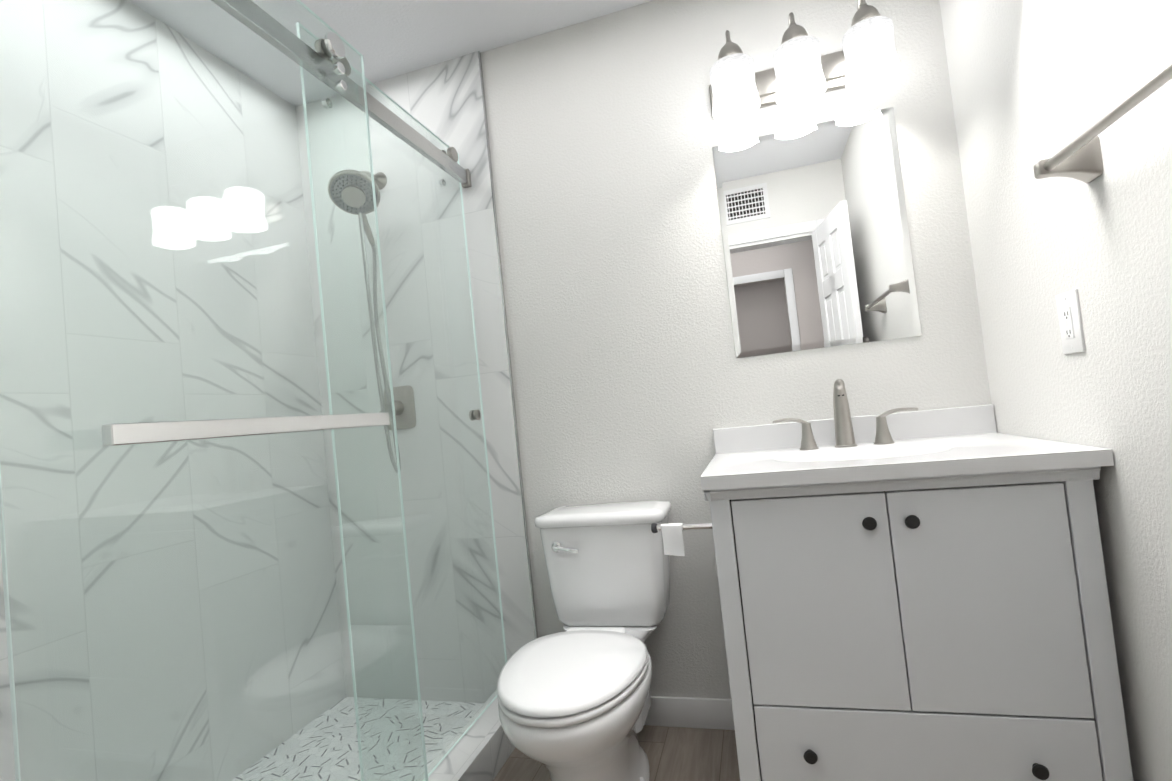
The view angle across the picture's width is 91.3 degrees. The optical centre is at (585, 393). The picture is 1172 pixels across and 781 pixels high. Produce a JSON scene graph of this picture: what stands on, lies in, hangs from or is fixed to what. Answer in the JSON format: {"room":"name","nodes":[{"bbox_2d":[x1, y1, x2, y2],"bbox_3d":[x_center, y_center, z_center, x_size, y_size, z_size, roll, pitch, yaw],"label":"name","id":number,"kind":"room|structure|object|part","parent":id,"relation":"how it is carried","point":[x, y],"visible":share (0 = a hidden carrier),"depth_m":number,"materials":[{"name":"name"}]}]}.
{"room":"bathroom","nodes":[
{"label":"bathroom","id":0,"kind":"room"},
{"bbox_2d":[0,0,345,780],"bbox_3d":[-1.384,0.036,1.464,0.132,2.440,2.065,-6,-2,16],"label":"tiled wall","id":1,"kind":"structure","parent":0,"point":[14,348],"depth_m":1.66,"materials":[{"name":"tile"}]},
{"bbox_2d":[128,0,652,106],"bbox_3d":[-0.788,-1.369,-0.332,2.575,0.100,5.195,-6,-2,16],"label":"ceiling","id":2,"kind":"structure","parent":0,"point":[386,39],"depth_m":1.97,"materials":[{"name":"paint"}]},
{"bbox_2d":[296,51,537,702],"bbox_3d":[-0.714,-0.002,2.274,0.968,2.440,0.134,-6,-2,16],"label":"tiled wall","id":3,"kind":"structure","parent":0,"point":[445,101],"depth_m":2.17,"materials":[{"name":"tile"}]},
{"bbox_2d":[328,169,415,472],"bbox_3d":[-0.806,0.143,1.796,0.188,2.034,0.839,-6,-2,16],"label":"shower fixture","id":4,"kind":"object","parent":3,"relation":"attached to","point":[380,179],"depth_m":2.09,"materials":[{"name":"silver metal"}]},
{"bbox_2d":[493,725,739,780],"bbox_3d":[-0.529,1.156,-0.425,2.575,0.100,5.195,-6,-2,16],"label":"floor","id":5,"kind":"structure","parent":0,"point":[685,754],"depth_m":1.75,"materials":[{"name":"brown wood"}]},
{"bbox_2d":[231,697,483,780],"bbox_3d":[-0.833,1.181,1.455,0.678,0.050,1.493,-6,-2,16],"label":"pebble shower floor","id":6,"kind":"structure","parent":5,"relation":"on","point":[339,711],"depth_m":1.91,"materials":[{"name":"grey tile"}]},
{"bbox_2d":[417,689,514,780],"bbox_3d":[-0.456,1.104,1.345,0.120,0.120,1.493,-6,-2,16],"label":"sill","id":7,"kind":"structure","parent":5,"relation":"on","point":[483,749],"depth_m":1.71,"materials":[{"name":"stone"}]},
{"bbox_2d":[0,0,506,780],"bbox_3d":[-0.541,0.066,1.377,0.134,1.962,1.492,-6,-2,16],"label":"glass shower door","id":8,"kind":"structure","parent":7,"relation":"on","point":[336,70],"depth_m":1.24,"materials":[{"name":"clear glass"}]},
{"bbox_3d":[-0.487,0.072,1.720,0.008,1.940,0.781,-6,-2,16],"label":"glass","id":9,"kind":"part","parent":8,"relation":"part of","materials":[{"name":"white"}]},
{"bbox_2d":[497,501,670,780],"bbox_3d":[0.023,0.744,1.597,0.418,0.756,0.738,-6,-2,16],"label":"toilet","id":10,"kind":"object","parent":5,"relation":"on","point":[574,701],"visible":1,"depth_m":1.57,"materials":[{"name":"white ceramic"}]},
{"bbox_2d":[651,379,1132,780],"bbox_3d":[0.681,0.506,1.508,0.958,1.089,0.568,-6,-2,16],"label":"bathroom vanity","id":11,"kind":"object","parent":5,"relation":"on","point":[912,594],"visible":1,"depth_m":1.25,"materials":[{"name":"white paint"}]},
{"bbox_2d":[700,404,1114,498],"bbox_3d":[0.726,0.169,1.498,0.793,0.196,0.568,-6,-2,16],"label":"countertop","id":12,"kind":"structure","parent":11,"relation":"on","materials":[{"name":"white stone"}]},
{"bbox_2d":[772,379,918,450],"bbox_3d":[0.754,0.057,1.689,0.394,0.199,0.062,-6,-2,16],"label":"faucet","id":13,"kind":"object","parent":12,"relation":"on","point":[844,433],"depth_m":1.67,"materials":[{"name":"silver metal"}]},
{"bbox_2d":[481,0,990,698],"bbox_3d":[0.514,-0.141,1.922,1.611,2.440,0.120,-6,-2,16],"label":"wall","id":14,"kind":"structure","parent":0,"point":[635,378],"depth_m":1.93,"materials":[{"name":"paint"}]},
{"bbox_2d":[644,696,734,729],"bbox_3d":[0.562,1.030,1.831,1.483,0.095,0.013,-6,-2,16],"label":"baseboard","id":15,"kind":"structure","parent":14,"relation":"attached to","point":[705,713],"depth_m":1.89,"materials":[{"name":"white paint"}]},
{"bbox_2d":[709,0,900,121],"bbox_3d":[0.634,-1.018,1.730,0.528,0.259,0.194,-6,-2,16],"label":"sconce","id":16,"kind":"object","parent":14,"relation":"attached to","point":[803,71],"visible":1,"depth_m":1.69,"materials":[{"name":"white glass"}]},
{"bbox_3d":[0.453,-0.938,1.756,0.143,0.140,0.143,-6,-2,16],"label":"lamp shade","id":17,"kind":"part","parent":16,"relation":"part of","materials":[{"name":"white glass"}]},
{"bbox_3d":[0.631,-0.958,1.704,0.143,0.140,0.143,-6,-2,16],"label":"lamp shade","id":18,"kind":"part","parent":16,"relation":"part of","materials":[{"name":"white glass"}]},
{"bbox_3d":[0.816,-0.979,1.650,0.143,0.140,0.143,-6,-2,16],"label":"lamp shade","id":19,"kind":"part","parent":16,"relation":"part of","materials":[{"name":"white glass"}]},
{"bbox_2d":[712,107,921,357],"bbox_3d":[0.710,-0.492,1.802,0.540,0.701,0.006,-6,-2,16],"label":"mirror","id":20,"kind":"object","parent":14,"relation":"attached to","point":[816,238],"visible":1,"depth_m":1.79,"materials":[{"name":"silver mirror"}]},
{"bbox_2d":[939,0,1171,780],"bbox_3d":[0.953,-0.229,0.781,0.120,2.440,2.065,-6,-2,16],"label":"wall","id":21,"kind":"structure","parent":0,"point":[1033,83],"depth_m":1.13,"materials":[{"name":"paint"}]},
{"bbox_2d":[1056,289,1085,353],"bbox_3d":[1.020,-0.149,1.209,0.009,0.130,0.080,-6,-2,16],"label":"electrical outlet plate","id":22,"kind":"object","parent":21,"relation":"attached to","point":[1070,322],"visible":1,"depth_m":1.20,"materials":[{"name":"white plastic"}]},
{"bbox_2d":[1033,61,1171,182],"bbox_3d":[0.835,-0.436,0.836,0.090,0.074,0.586,-6,-2,16],"label":"towel bar","id":23,"kind":"object","parent":21,"relation":"attached to","point":[1079,157],"visible":1,"depth_m":1.04,"materials":[{"name":"silver metal"}]}
]}

